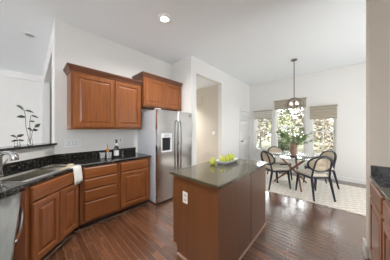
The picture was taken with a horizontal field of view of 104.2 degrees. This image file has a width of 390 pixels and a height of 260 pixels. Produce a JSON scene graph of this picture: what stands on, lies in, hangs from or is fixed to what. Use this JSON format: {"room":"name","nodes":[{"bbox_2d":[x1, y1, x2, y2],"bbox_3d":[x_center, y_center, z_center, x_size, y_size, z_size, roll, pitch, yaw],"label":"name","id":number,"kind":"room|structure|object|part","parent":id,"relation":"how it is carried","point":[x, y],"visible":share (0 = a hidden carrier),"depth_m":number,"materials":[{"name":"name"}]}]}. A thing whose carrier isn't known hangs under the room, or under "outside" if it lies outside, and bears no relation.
{"room":"kitchen","nodes":[
{"label":"kitchen","id":0,"kind":"room"},
{"bbox_2d":[0,191,21,259],"bbox_3d":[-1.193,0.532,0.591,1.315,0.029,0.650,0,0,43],"label":"dishwasher","id":1,"kind":"object","parent":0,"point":[10,203],"depth_m":0.84,"materials":[{"name":"silver metal"}]},
{"bbox_2d":[0,76,51,146],"bbox_3d":[-5.886,-0.153,4.003,0.120,3.113,6.900,0,0,43],"label":"wall","id":2,"kind":"structure","parent":0,"point":[27,94],"depth_m":4.58,"materials":[{"name":"paint"}]},
{"bbox_2d":[0,69,41,81],"bbox_3d":[-6.542,-1.615,3.144,0.080,0.190,4.749,0,0,43],"label":"trim","id":3,"kind":"structure","parent":2,"relation":"attached to","point":[3,72],"depth_m":4.53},
{"bbox_2d":[1,145,54,162],"bbox_3d":[-2.179,0.821,1.451,0.120,1.165,1.750,0,0,-2],"label":"wall","id":4,"kind":"structure","parent":0,"point":[29,153],"depth_m":2.00,"materials":[{"name":"paint"}]},
{"bbox_2d":[0,143,57,151],"bbox_3d":[-2.189,0.222,1.451,0.240,0.030,1.809,0,0,-2],"label":"bar ledge","id":5,"kind":"object","parent":4,"relation":"on","point":[5,148],"visible":1,"depth_m":1.88,"materials":[{"name":"black stone"}]},
{"bbox_2d":[14,139,20,145],"bbox_3d":[-2.196,0.164,1.876,0.055,0.085,0.056,0,0,43],"label":"bud vase","id":6,"kind":"object","parent":5,"relation":"on","point":[17,143],"visible":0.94,"depth_m":1.86,"materials":[{"name":"clear glass"}]},
{"bbox_2d":[10,134,23,141],"bbox_3d":[-2.184,0.127,1.868,0.029,0.136,0.176,0,0,-5],"label":"leaf sprig","id":7,"kind":"object","parent":6,"relation":"in","point":[19,135],"visible":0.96,"depth_m":1.87,"materials":[{"name":"brown"}]},
{"bbox_2d":[27,138,32,144],"bbox_3d":[-2.202,0.164,2.026,0.055,0.085,0.056,0,0,43],"label":"bud vase","id":8,"kind":"object","parent":5,"relation":"on","point":[30,141],"visible":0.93,"depth_m":2.01,"materials":[{"name":"clear glass"}]},
{"bbox_2d":[16,105,39,138],"bbox_3d":[-2.189,-0.054,2.001,0.042,0.499,0.309,0,0,-2],"label":"leaf sprig","id":9,"kind":"object","parent":8,"relation":"in","point":[19,106],"visible":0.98,"depth_m":2.00,"materials":[{"name":"brown"}]},
{"bbox_2d":[42,23,53,142],"bbox_3d":[-3.557,-0.153,3.711,3.698,3.113,0.130,0,0,43],"label":"wall","id":10,"kind":"structure","parent":0,"point":[48,72],"depth_m":4.33,"materials":[{"name":"white paint"}]},
{"bbox_2d":[54,18,171,153],"bbox_3d":[-1.389,-0.153,3.245,0.120,3.113,2.386,0,0,43],"label":"wall","id":11,"kind":"structure","parent":0,"point":[72,44],"depth_m":2.67,"materials":[{"name":"paint"}]},
{"bbox_2d":[3,147,135,173],"bbox_3d":[-1.947,0.435,2.002,0.581,0.105,2.804,0,0,17],"label":"backsplash","id":12,"kind":"structure","parent":11,"relation":"attached to","point":[13,166],"depth_m":2.29,"materials":[{"name":"black stone"}]},
{"bbox_2d":[64,139,80,146],"bbox_3d":[-2.003,0.222,2.484,0.010,0.115,0.206,0,0,43],"label":"switch plate","id":13,"kind":"object","parent":11,"relation":"attached to","point":[75,142],"visible":1,"depth_m":2.48,"materials":[{"name":"white plastic"}]},
{"bbox_2d":[63,62,141,128],"bbox_3d":[-1.560,-0.474,2.689,0.380,0.945,1.142,0,0,43],"label":"upper cabinet","id":14,"kind":"object","parent":11,"relation":"attached to","point":[96,99],"visible":1,"depth_m":2.47,"materials":[{"name":"brown wood"}]},
{"bbox_3d":[-1.591,-0.437,2.427,0.024,0.810,0.560,0,0,43],"label":"door","id":15,"kind":"part","parent":14,"relation":"part of","materials":[{"name":"brown wood"}]},
{"bbox_3d":[-1.560,-0.904,2.689,0.380,0.085,1.142,0,0,43],"label":"crown","id":16,"kind":"part","parent":14,"relation":"part of","materials":[{"name":"brown wood"}]},
{"bbox_3d":[-1.233,-0.437,2.815,0.024,0.810,0.465,0,0,43],"label":"door","id":17,"kind":"part","parent":14,"relation":"part of","materials":[{"name":"brown wood"}]},
{"bbox_2d":[132,71,182,110],"bbox_3d":[-0.818,-0.787,3.438,0.455,0.660,1.037,0,0,43],"label":"upper cabinet","id":18,"kind":"object","parent":11,"relation":"attached to","point":[163,93],"visible":0.77,"depth_m":3.21,"materials":[{"name":"brown wood"}]},
{"bbox_3d":[-0.821,-0.752,3.151,0.024,0.540,0.458,0,0,43],"label":"door","id":19,"kind":"part","parent":18,"relation":"part of","materials":[{"name":"brown wood"}]},
{"bbox_3d":[-0.818,-1.075,3.438,0.455,0.085,1.037,0,0,43],"label":"crown","id":20,"kind":"part","parent":18,"relation":"part of","materials":[{"name":"brown wood"}]},
{"bbox_3d":[-0.501,-0.752,3.498,0.024,0.540,0.458,0,0,43],"label":"door","id":21,"kind":"part","parent":18,"relation":"part of","materials":[{"name":"brown wood"}]},
{"bbox_2d":[0,0,365,84],"bbox_3d":[-1.182,-1.770,2.111,9.800,0.120,10.500,0,0,43],"label":"ceiling","id":22,"kind":"structure","parent":0,"point":[253,42],"depth_m":2.62,"materials":[{"name":"paint"}]},
{"bbox_2d":[22,31,36,38],"bbox_3d":[-2.976,-1.700,2.732,0.196,0.019,0.196,0,0,43],"label":"recessed light","id":23,"kind":"object","parent":22,"relation":"in","point":[28,34],"visible":1,"depth_m":2.72,"materials":[{"name":"white plastic"}]},
{"bbox_2d":[158,13,170,22],"bbox_3d":[-0.465,-1.700,2.327,0.196,0.019,0.196,0,0,43],"label":"recessed light","id":24,"kind":"object","parent":22,"relation":"in","point":[163,17],"visible":1,"depth_m":2.31,"materials":[{"name":"white plastic"}]},
{"bbox_2d":[284,58,304,114],"bbox_3d":[2.429,-1.031,3.719,0.426,1.357,0.428,0,0,43],"label":"pendant light","id":25,"kind":"object","parent":22,"relation":"hanging from","point":[295,59],"visible":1,"depth_m":3.70,"materials":[{"name":"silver metal"}]},
{"bbox_3d":[2.429,-1.220,3.719,0.017,0.920,0.017,0,0,-25],"label":"rod","id":26,"kind":"part","parent":25,"relation":"part of","materials":[{"name":"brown metal"}]},
{"bbox_2d":[172,55,194,165],"bbox_3d":[-0.310,-0.153,3.792,0.725,3.113,0.120,0,0,43],"label":"wall","id":27,"kind":"structure","parent":0,"point":[183,71],"depth_m":3.58,"materials":[{"name":"paint"}]},
{"bbox_2d":[196,76,216,88],"bbox_3d":[-0.740,-1.397,5.139,2.943,0.100,1.270,0,0,43],"label":"ceiling","id":28,"kind":"structure","parent":0,"point":[200,82],"depth_m":4.45,"materials":[{"name":"paint"}]},
{"bbox_2d":[196,84,217,164],"bbox_3d":[-0.313,0.028,5.527,2.843,2.750,0.120,0,0,43],"label":"wall","id":29,"kind":"structure","parent":0,"point":[206,113],"depth_m":4.79,"materials":[{"name":"paint"}]},
{"bbox_2d":[198,96,201,105],"bbox_3d":[0.174,-0.927,4.966,0.150,0.280,0.045,0,0,43],"label":"door chime","id":30,"kind":"object","parent":29,"relation":"attached to","point":[199,98],"visible":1,"depth_m":4.96,"materials":[{"name":"paint"}]},
{"bbox_2d":[46,170,369,259],"bbox_3d":[-1.182,1.463,2.111,9.800,0.120,10.500,0,0,43],"label":"floor","id":31,"kind":"structure","parent":0,"point":[294,229],"depth_m":1.99,"materials":[{"name":"brown wood"}]},
{"bbox_2d":[13,205,23,259],"bbox_3d":[-1.391,0.977,0.823,0.600,0.853,0.613,0,0,43],"label":"handle","id":32,"kind":"object","parent":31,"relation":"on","point":[21,212],"visible":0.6,"depth_m":1.00,"materials":[{"name":"silver metal"}]},
{"bbox_3d":[-1.201,0.618,1.028,0.592,0.022,0.053,0,0,43],"label":"handle","id":33,"kind":"part","parent":32,"relation":"part of","materials":[{"name":"silver metal"}]},
{"bbox_2d":[15,191,24,259],"bbox_3d":[-1.531,0.977,1.253,0.150,0.853,0.166,0,0,43],"label":"cabinet filler","id":34,"kind":"object","parent":31,"relation":"on","point":[20,244],"visible":0.33,"depth_m":1.33,"materials":[{"name":"brown wood"}]},
{"bbox_2d":[19,171,78,259],"bbox_3d":[-1.690,0.961,1.706,0.332,0.884,0.668,0,0,-2],"label":"base cabinet","id":35,"kind":"object","parent":31,"relation":"on","point":[52,204],"visible":0.82,"depth_m":1.59,"materials":[{"name":"brown wood"}]},
{"bbox_3d":[-1.534,0.982,1.563,0.032,0.573,0.300,0,0,-2],"label":"door","id":36,"kind":"part","parent":35,"relation":"part of","materials":[{"name":"brown wood"}]},
{"bbox_3d":[-1.581,0.611,1.711,0.050,0.184,0.668,0,0,-2],"label":"rail","id":37,"kind":"part","parent":35,"relation":"part of","materials":[{"name":"brown wood"}]},
{"bbox_3d":[-1.546,0.982,1.866,0.032,0.573,0.285,0,0,-2],"label":"door","id":38,"kind":"part","parent":35,"relation":"part of","materials":[{"name":"brown wood"}]},
{"bbox_2d":[43,234,72,259],"bbox_3d":[-1.615,1.394,1.697,0.014,0.018,0.635,0,0,-2],"label":"trim","id":39,"kind":"structure","parent":31,"relation":"on","point":[65,240],"depth_m":1.78,"materials":[{"name":"beige wood"}]},
{"bbox_2d":[77,162,117,229],"bbox_3d":[-1.607,0.961,2.433,0.642,0.885,0.493,0,0,43],"label":"base cabinet","id":40,"kind":"object","parent":31,"relation":"on","point":[98,191],"visible":0.63,"depth_m":2.19,"materials":[{"name":"brown wood"}]},
{"bbox_3d":[-1.376,0.608,2.234,0.032,0.146,0.423,0,0,43],"label":"drawer","id":41,"kind":"part","parent":40,"relation":"part of","materials":[{"name":"brown wood"}]},
{"bbox_3d":[-1.376,0.764,2.234,0.032,0.143,0.423,0,0,43],"label":"drawer","id":42,"kind":"part","parent":40,"relation":"part of","materials":[{"name":"brown wood"}]},
{"bbox_3d":[-1.376,0.925,2.234,0.032,0.155,0.423,0,0,43],"label":"drawer","id":43,"kind":"part","parent":40,"relation":"part of","materials":[{"name":"brown wood"}]},
{"bbox_3d":[-1.376,1.141,2.234,0.032,0.253,0.423,0,0,43],"label":"drawer","id":44,"kind":"part","parent":40,"relation":"part of","materials":[{"name":"brown wood"}]},
{"bbox_2d":[74,203,147,232],"bbox_3d":[-1.268,1.394,2.463,0.017,0.018,1.100,0,0,43],"label":"trim","id":45,"kind":"structure","parent":31,"relation":"on","point":[145,203],"depth_m":2.35,"materials":[{"name":"beige wood"}]},
{"bbox_2d":[116,158,148,214],"bbox_3d":[-1.251,0.961,2.819,0.642,0.885,0.554,0,0,43],"label":"base cabinet","id":46,"kind":"object","parent":31,"relation":"on","point":[133,175],"visible":0.68,"depth_m":2.57,"materials":[{"name":"brown wood"}]},
{"bbox_2d":[0,147,150,195],"bbox_3d":[-1.682,0.450,1.923,1.138,0.134,2.803,0,0,17],"label":"countertop","id":47,"kind":"structure","parent":46,"relation":"on","point":[90,158],"depth_m":2.19,"materials":[{"name":"black stone"}]},
{"bbox_2d":[0,151,18,176],"bbox_3d":[-1.963,0.354,1.616,0.217,0.265,0.137,0,0,-2],"label":"faucet","id":48,"kind":"object","parent":47,"relation":"on","point":[14,156],"visible":1,"depth_m":1.57,"materials":[{"name":"silver metal"}]},
{"bbox_3d":[-1.953,0.299,1.581,0.201,0.155,0.066,0,0,-2],"label":"spout","id":49,"kind":"part","parent":48,"relation":"part of","materials":[{"name":"silver metal"}]},
{"bbox_2d":[0,164,80,193],"bbox_3d":[-1.769,0.582,1.753,0.406,0.196,0.730,0,0,-2],"label":"sink","id":50,"kind":"object","parent":47,"relation":"in","point":[26,176],"visible":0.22,"depth_m":1.75,"materials":[{"name":"silver metal"}]},
{"bbox_3d":[-1.792,0.583,1.647,0.324,0.194,0.490,0,0,-2],"label":"bowl","id":51,"kind":"part","parent":50,"relation":"part of","materials":[{"name":"silver metal"}]},
{"bbox_3d":[-1.806,0.583,2.014,0.324,0.194,0.176,0,0,-2],"label":"bowl","id":52,"kind":"part","parent":50,"relation":"part of","materials":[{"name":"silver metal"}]},
{"bbox_2d":[58,164,73,170],"bbox_3d":[-1.590,0.465,1.869,0.066,0.044,0.218,0,0,-2],"label":"dish brush","id":53,"kind":"object","parent":50,"relation":"on","point":[68,165],"visible":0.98,"depth_m":1.92,"materials":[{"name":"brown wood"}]},
{"bbox_2d":[72,165,82,184],"bbox_3d":[-1.565,0.594,1.977,0.113,0.219,0.141,0,0,-2],"label":"hand towel","id":54,"kind":"object","parent":47,"relation":"hanging from","point":[77,169],"visible":0.91,"depth_m":1.98,"materials":[{"name":"white fabric"}]},
{"bbox_2d":[106,152,111,157],"bbox_3d":[-1.485,0.443,2.622,0.082,0.090,0.082,0,0,43],"label":"tumbler","id":55,"kind":"object","parent":47,"relation":"on","point":[109,154],"visible":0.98,"depth_m":2.60,"materials":[{"name":"clear glass"}]},
{"bbox_2d":[114,139,118,156],"bbox_3d":[-1.392,0.333,2.686,0.082,0.310,0.082,0,0,43],"label":"bottle","id":56,"kind":"object","parent":47,"relation":"on","point":[116,148],"visible":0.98,"depth_m":2.66,"materials":[{"name":"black glass"}]},
{"bbox_3d":[-1.027,0.611,2.612,0.032,0.145,0.485,0,0,43],"label":"drawer","id":57,"kind":"part","parent":46,"relation":"part of","materials":[{"name":"brown wood"}]},
{"bbox_3d":[-1.027,0.982,2.612,0.032,0.573,0.485,0,0,43],"label":"door","id":58,"kind":"part","parent":46,"relation":"part of","materials":[{"name":"brown wood"}]},
{"bbox_2d":[138,108,191,204],"bbox_3d":[-0.625,0.505,3.339,0.813,1.795,0.920,0,0,43],"label":"refrigerator","id":59,"kind":"object","parent":31,"relation":"on","point":[164,135],"visible":0.84,"depth_m":2.98,"materials":[{"name":"silver metal"}]},
{"bbox_2d":[156,109,178,202],"bbox_3d":[-0.517,0.490,2.954,0.133,1.725,0.492,0,0,43],"label":"freezer","id":60,"kind":"object","parent":59,"relation":"in","point":[167,122],"depth_m":2.93,"materials":[{"name":"silver metal"}]},
{"bbox_2d":[173,166,265,259],"bbox_3d":[0.399,0.962,2.005,0.642,0.883,1.252,0,0,43],"label":"kitchen island","id":61,"kind":"object","parent":31,"relation":"on","point":[210,223],"visible":0.85,"depth_m":1.59,"materials":[{"name":"brown wood"}]},
{"bbox_2d":[183,191,187,203],"bbox_3d":[-0.107,0.733,1.632,0.072,0.120,0.006,0,0,43],"label":"outlet plate","id":62,"kind":"object","parent":61,"relation":"attached to","point":[185,193],"depth_m":1.62,"materials":[{"name":"beige plastic"}]},
{"bbox_3d":[-0.018,0.962,1.562,0.630,0.883,0.012,0,0,43],"label":"panel","id":63,"kind":"part","parent":61,"relation":"part of","materials":[{"name":"brown wood"}]},
{"bbox_2d":[170,158,267,189],"bbox_3d":[0.398,0.503,2.014,0.690,0.030,1.300,0,0,43],"label":"island countertop","id":64,"kind":"structure","parent":61,"relation":"on","point":[218,176],"depth_m":1.74,"materials":[{"name":"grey stone"}]},
{"bbox_2d":[210,156,215,164],"bbox_3d":[0.243,0.426,2.079,0.080,0.128,0.082,0,0,43],"label":"pear","id":65,"kind":"object","parent":64,"relation":"on","point":[212,161],"visible":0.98,"depth_m":2.05,"materials":[{"name":"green food"}]},
{"bbox_2d":[215,157,238,164],"bbox_3d":[0.480,0.462,2.238,0.208,0.051,0.424,0,0,43],"label":"serving dish","id":66,"kind":"object","parent":64,"relation":"on","point":[236,158],"visible":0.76,"depth_m":2.12,"materials":[{"name":"white ceramic"}]},
{"bbox_3d":[0.428,1.395,1.978,0.562,0.016,1.252,0,0,43],"label":"shoe moulding","id":67,"kind":"part","parent":61,"relation":"part of","materials":[{"name":"beige wood"}]},
{"bbox_3d":[0.446,0.962,1.609,0.012,0.883,0.686,0,0,43],"label":"panel","id":68,"kind":"part","parent":61,"relation":"part of","materials":[{"name":"brown wood"}]},
{"bbox_3d":[0.867,0.962,2.066,0.012,0.883,0.528,0,0,43],"label":"panel","id":69,"kind":"part","parent":61,"relation":"part of","materials":[{"name":"brown wood"}]},
{"bbox_2d":[266,171,365,215],"bbox_3d":[2.750,1.397,3.606,3.550,0.012,1.690,0,0,43],"label":"area rug","id":70,"kind":"object","parent":31,"relation":"on","point":[352,199],"visible":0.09,"depth_m":3.35,"materials":[{"name":"fabric"}]},
{"bbox_2d":[260,151,290,190],"bbox_3d":[1.925,0.952,3.706,0.567,0.877,0.506,0,0,-9],"label":"dining chair","id":71,"kind":"object","parent":70,"relation":"on","point":[272,167],"visible":0.88,"depth_m":3.53,"materials":[{"name":"beige fabric"}]},
{"bbox_3d":[1.744,1.178,3.487,0.136,0.426,0.049,0,0,-28],"label":"leg","id":72,"kind":"part","parent":71,"relation":"part of","materials":[{"name":"black wood"}]},
{"bbox_3d":[1.975,0.913,3.714,0.431,0.062,0.465,0,0,-9],"label":"seat","id":73,"kind":"part","parent":71,"relation":"part of","materials":[{"name":"beige fabric"}]},
{"bbox_3d":[1.975,0.966,3.714,0.435,0.040,0.470,0,0,-9],"label":"seat frame","id":74,"kind":"part","parent":71,"relation":"part of","materials":[{"name":"black wood"}]},
{"bbox_3d":[2.196,1.184,3.545,0.088,0.413,0.048,0,0,13],"label":"leg","id":75,"kind":"part","parent":71,"relation":"part of","materials":[{"name":"black wood"}]},
{"bbox_2d":[267,146,291,179],"bbox_3d":[2.454,0.952,4.456,0.506,0.877,0.567,0,0,-1],"label":"dining chair","id":76,"kind":"object","parent":70,"relation":"on","point":[271,149],"visible":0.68,"depth_m":4.61,"materials":[{"name":"beige wicker"}]},
{"bbox_3d":[2.455,0.913,4.406,0.465,0.062,0.431,0,0,-1],"label":"seat","id":77,"kind":"part","parent":76,"relation":"part of","materials":[{"name":"beige fabric"}]},
{"bbox_2d":[271,152,320,191],"bbox_3d":[2.469,1.022,3.804,1.160,0.743,1.160,0,0,43],"label":"dining table","id":78,"kind":"object","parent":70,"relation":"on","point":[283,155],"visible":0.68,"depth_m":3.78,"materials":[{"name":"clear glass"}]},
{"bbox_3d":[2.371,1.023,3.801,0.052,0.742,0.782,0,0,-36],"label":"leg","id":79,"kind":"part","parent":78,"relation":"part of","materials":[{"name":"brown wood"}]},
{"bbox_2d":[289,142,296,154],"bbox_3d":[2.562,0.487,3.949,0.176,0.325,0.176,0,0,43],"label":"vase","id":80,"kind":"object","parent":78,"relation":"on","point":[293,150],"visible":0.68,"depth_m":3.89,"materials":[{"name":"brown ceramic"}]},
{"bbox_2d":[276,129,317,146],"bbox_3d":[2.542,0.267,3.880,0.971,0.591,1.002,0,0,43],"label":"branches","id":81,"kind":"object","parent":80,"relation":"in","point":[298,138],"visible":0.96,"depth_m":3.85,"materials":[{"name":"green plant"}]},
{"bbox_3d":[2.516,1.023,3.890,0.782,0.742,0.052,0,0,-6],"label":"leg","id":82,"kind":"part","parent":78,"relation":"part of","materials":[{"name":"brown wood"}]},
{"bbox_3d":[2.469,0.657,3.804,1.160,0.014,1.160,0,0,43],"label":"glass","id":83,"kind":"part","parent":78,"relation":"part of","materials":[{"name":"white"}]},
{"bbox_3d":[2.521,1.022,3.720,0.051,0.743,0.783,0,0,24],"label":"leg","id":84,"kind":"part","parent":78,"relation":"part of","materials":[{"name":"brown wood"}]},
{"bbox_2d":[295,156,335,201],"bbox_3d":[2.511,0.952,3.193,0.506,0.877,0.567,0,0,3],"label":"dining chair","id":85,"kind":"object","parent":70,"relation":"on","point":[315,172],"visible":1,"depth_m":3.01,"materials":[{"name":"beige fabric"}]},
{"bbox_3d":[2.320,1.184,3.443,0.048,0.413,0.088,0,0,-20],"label":"leg","id":86,"kind":"part","parent":85,"relation":"part of","materials":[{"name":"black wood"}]},
{"bbox_3d":[2.514,0.966,3.243,0.470,0.040,0.435,0,0,3],"label":"seat frame","id":87,"kind":"part","parent":85,"relation":"part of","materials":[{"name":"black wood"}]},
{"bbox_3d":[2.315,1.178,2.988,0.049,0.426,0.136,0,0,22],"label":"leg","id":88,"kind":"part","parent":85,"relation":"part of","materials":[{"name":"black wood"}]},
{"bbox_3d":[2.514,0.913,3.243,0.465,0.062,0.431,0,0,3],"label":"seat","id":89,"kind":"part","parent":85,"relation":"part of","materials":[{"name":"beige fabric"}]},
{"bbox_3d":[2.687,1.178,2.970,0.049,0.426,0.136,0,0,-16],"label":"leg","id":90,"kind":"part","parent":85,"relation":"part of","materials":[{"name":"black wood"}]},
{"bbox_2d":[303,150,339,189],"bbox_3d":[3.099,0.952,3.751,0.567,0.877,0.506,0,0,7],"label":"dining chair","id":91,"kind":"object","parent":70,"relation":"on","point":[333,155],"visible":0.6,"depth_m":3.60,"materials":[{"name":"beige wicker"}]},
{"bbox_3d":[3.291,1.178,3.541,0.136,0.426,0.049,0,0,26],"label":"leg","id":92,"kind":"part","parent":91,"relation":"part of","materials":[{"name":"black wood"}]},
{"bbox_2d":[370,181,385,259],"bbox_3d":[1.887,0.961,1.184,0.632,0.885,0.580,0,0,43],"label":"base cabinet","id":93,"kind":"object","parent":31,"relation":"on","point":[376,199],"visible":0.62,"depth_m":1.34,"materials":[{"name":"brown wood"}]},
{"bbox_3d":[1.665,0.982,1.386,0.032,0.573,0.525,0,0,43],"label":"door","id":94,"kind":"part","parent":93,"relation":"part of","materials":[{"name":"brown wood"}]},
{"bbox_3d":[1.665,0.611,1.386,0.032,0.145,0.525,0,0,43],"label":"drawer","id":95,"kind":"part","parent":93,"relation":"part of","materials":[{"name":"brown wood"}]},
{"bbox_2d":[383,200,389,259],"bbox_3d":[1.452,0.961,0.712,0.632,0.885,0.700,0,0,43],"label":"base cabinet","id":96,"kind":"object","parent":31,"relation":"on","point":[386,206],"visible":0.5,"depth_m":1.08,"materials":[{"name":"brown wood"}]},
{"bbox_2d":[370,165,389,203],"bbox_3d":[1.651,0.450,0.918,0.638,0.135,1.349,0,0,43],"label":"countertop","id":97,"kind":"structure","parent":96,"relation":"on","point":[380,175],"depth_m":1.51,"materials":[{"name":"black stone"}]},
{"bbox_3d":[1.233,0.611,0.917,0.032,0.145,0.645,0,0,43],"label":"drawer","id":98,"kind":"part","parent":96,"relation":"part of","materials":[{"name":"brown wood"}]},
{"bbox_3d":[1.233,0.982,0.917,0.032,0.573,0.645,0,0,43],"label":"door","id":99,"kind":"part","parent":96,"relation":"part of","materials":[{"name":"brown wood"}]},
{"bbox_2d":[195,58,249,164],"bbox_3d":[1.021,-0.153,4.789,0.120,3.113,3.152,0,0,43],"label":"wall","id":100,"kind":"structure","parent":0,"point":[233,94],"depth_m":4.68,"materials":[{"name":"paint"}]},
{"bbox_2d":[240,108,249,159],"bbox_3d":[1.846,0.336,5.577,0.113,2.135,0.850,0,0,43],"label":"door","id":101,"kind":"structure","parent":100,"relation":"in","point":[244,116],"depth_m":5.59,"materials":[{"name":"white wood"}]},
{"bbox_3d":[1.728,0.113,5.484,0.013,0.620,0.225,0,0,43],"label":"panel","id":102,"kind":"part","parent":101,"relation":"part of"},
{"bbox_3d":[1.728,0.878,5.484,0.013,0.650,0.225,0,0,43],"label":"panel","id":103,"kind":"part","parent":101,"relation":"part of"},
{"bbox_3d":[1.928,0.113,5.701,0.013,0.620,0.225,0,0,43],"label":"panel","id":104,"kind":"part","parent":101,"relation":"part of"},
{"bbox_3d":[1.928,0.878,5.701,0.013,0.650,0.225,0,0,43],"label":"panel","id":105,"kind":"part","parent":101,"relation":"part of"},
{"bbox_2d":[250,62,365,179],"bbox_3d":[3.989,-0.153,4.291,5.157,3.113,0.140,0,0,43],"label":"wall","id":106,"kind":"structure","parent":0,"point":[345,87],"depth_m":4.23,"materials":[{"name":"paint"}]},
{"bbox_2d":[253,119,271,152],"bbox_3d":[2.528,0.103,5.601,0.690,1.520,0.155,0,0,43],"label":"window","id":107,"kind":"structure","parent":106,"relation":"attached to","point":[263,127],"depth_m":5.65,"materials":[{"name":"clear glass"}]},
{"bbox_3d":[2.550,0.066,5.624,0.630,1.445,0.090,0,0,43],"label":"frame","id":108,"kind":"part","parent":107,"relation":"part of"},
{"bbox_3d":[2.546,0.402,5.620,0.560,0.702,0.028,0,0,43],"label":"sash","id":109,"kind":"part","parent":107,"relation":"part of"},
{"bbox_3d":[2.566,-0.271,5.642,0.500,0.638,0.004,0,0,43],"label":"pane","id":110,"kind":"part","parent":107,"relation":"part of","materials":[{"name":"clear glass"}]},
{"bbox_3d":[2.546,0.402,5.620,0.500,0.638,0.004,0,0,43],"label":"pane","id":111,"kind":"part","parent":107,"relation":"part of","materials":[{"name":"clear glass"}]},
{"bbox_2d":[253,110,272,118],"bbox_3d":[2.473,-0.538,5.541,0.678,0.307,0.073,0,0,43],"label":"roman shade","id":112,"kind":"object","parent":106,"relation":"attached to","point":[263,114],"visible":1,"depth_m":5.51,"materials":[{"name":"grey fabric"}]},
{"bbox_2d":[275,107,305,153],"bbox_3d":[3.146,-0.047,5.031,0.930,1.820,0.155,0,0,43],"label":"window","id":113,"kind":"structure","parent":106,"relation":"attached to","point":[287,122],"depth_m":5.07,"materials":[{"name":"clear glass"}]},
{"bbox_3d":[3.184,-0.496,5.072,0.800,0.852,0.028,0,0,43],"label":"sash","id":114,"kind":"part","parent":113,"relation":"part of","materials":[{"name":"clear glass"}]},
{"bbox_3d":[3.164,0.327,5.050,0.800,0.852,0.028,0,0,43],"label":"sash","id":115,"kind":"part","parent":113,"relation":"part of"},
{"bbox_3d":[3.184,-0.496,5.072,0.740,0.788,0.004,0,0,43],"label":"pane","id":116,"kind":"part","parent":113,"relation":"part of","materials":[{"name":"clear glass"}]},
{"bbox_3d":[3.163,0.327,5.050,0.740,0.788,0.004,0,0,43],"label":"pane","id":117,"kind":"part","parent":113,"relation":"part of","materials":[{"name":"clear glass"}]},
{"bbox_2d":[274,97,306,109],"bbox_3d":[3.091,-0.839,4.971,0.918,0.307,0.073,0,0,43],"label":"roman shade","id":118,"kind":"object","parent":106,"relation":"attached to","point":[279,104],"visible":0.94,"depth_m":5.02,"materials":[{"name":"beige fabric"}]},
{"bbox_2d":[309,104,337,118],"bbox_3d":[3.710,-0.498,4.400,0.623,0.387,0.073,0,0,43],"label":"roman shade","id":119,"kind":"object","parent":106,"relation":"attached to","point":[324,111],"visible":1,"depth_m":4.38,"materials":[{"name":"beige fabric"}]},
{"bbox_2d":[311,119,337,159],"bbox_3d":[3.765,0.103,4.460,0.635,1.520,0.155,0,0,43],"label":"window","id":120,"kind":"structure","parent":106,"relation":"attached to","point":[323,131],"depth_m":4.49,"materials":[{"name":"clear glass"}]},
{"bbox_3d":[3.803,-0.271,4.501,0.505,0.702,0.028,0,0,43],"label":"sash","id":121,"kind":"part","parent":120,"relation":"part of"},
{"bbox_3d":[3.783,0.402,4.479,0.505,0.702,0.028,0,0,43],"label":"sash","id":122,"kind":"part","parent":120,"relation":"part of","materials":[{"name":"clear glass"}]},
{"bbox_3d":[3.803,-0.271,4.501,0.445,0.638,0.004,0,0,43],"label":"pane","id":123,"kind":"part","parent":120,"relation":"part of","materials":[{"name":"clear glass"}]},
{"bbox_3d":[3.782,0.402,4.479,0.445,0.638,0.004,0,0,43],"label":"pane","id":124,"kind":"part","parent":120,"relation":"part of","materials":[{"name":"clear glass"}]},
{"bbox_2d":[292,170,365,184],"bbox_3d":[3.980,1.347,4.192,5.037,0.112,0.016,0,0,43],"label":"baseboard","id":125,"kind":"structure","parent":106,"relation":"attached to","point":[340,178],"depth_m":4.05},
{"bbox_2d":[366,0,389,259],"bbox_3d":[2.781,-0.153,0.904,2.338,3.113,0.160,0,0,43],"label":"wall","id":126,"kind":"structure","parent":0,"point":[377,11],"depth_m":1.60,"materials":[{"name":"beige paint"}]},
{"bbox_2d":[363,238,367,258],"bbox_3d":[1.919,1.335,1.710,0.022,0.135,0.184,0,0,43],"label":"baseboard","id":127,"kind":"structure","parent":126,"relation":"attached to","point":[365,247],"depth_m":1.67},
{"bbox_2d":[371,165,389,177],"bbox_3d":[2.105,0.435,1.404,0.630,0.106,0.019,0,0,43],"label":"backsplash","id":128,"kind":"structure","parent":126,"relation":"attached to","point":[381,171],"depth_m":1.57,"materials":[{"name":"black stone"}]}
]}

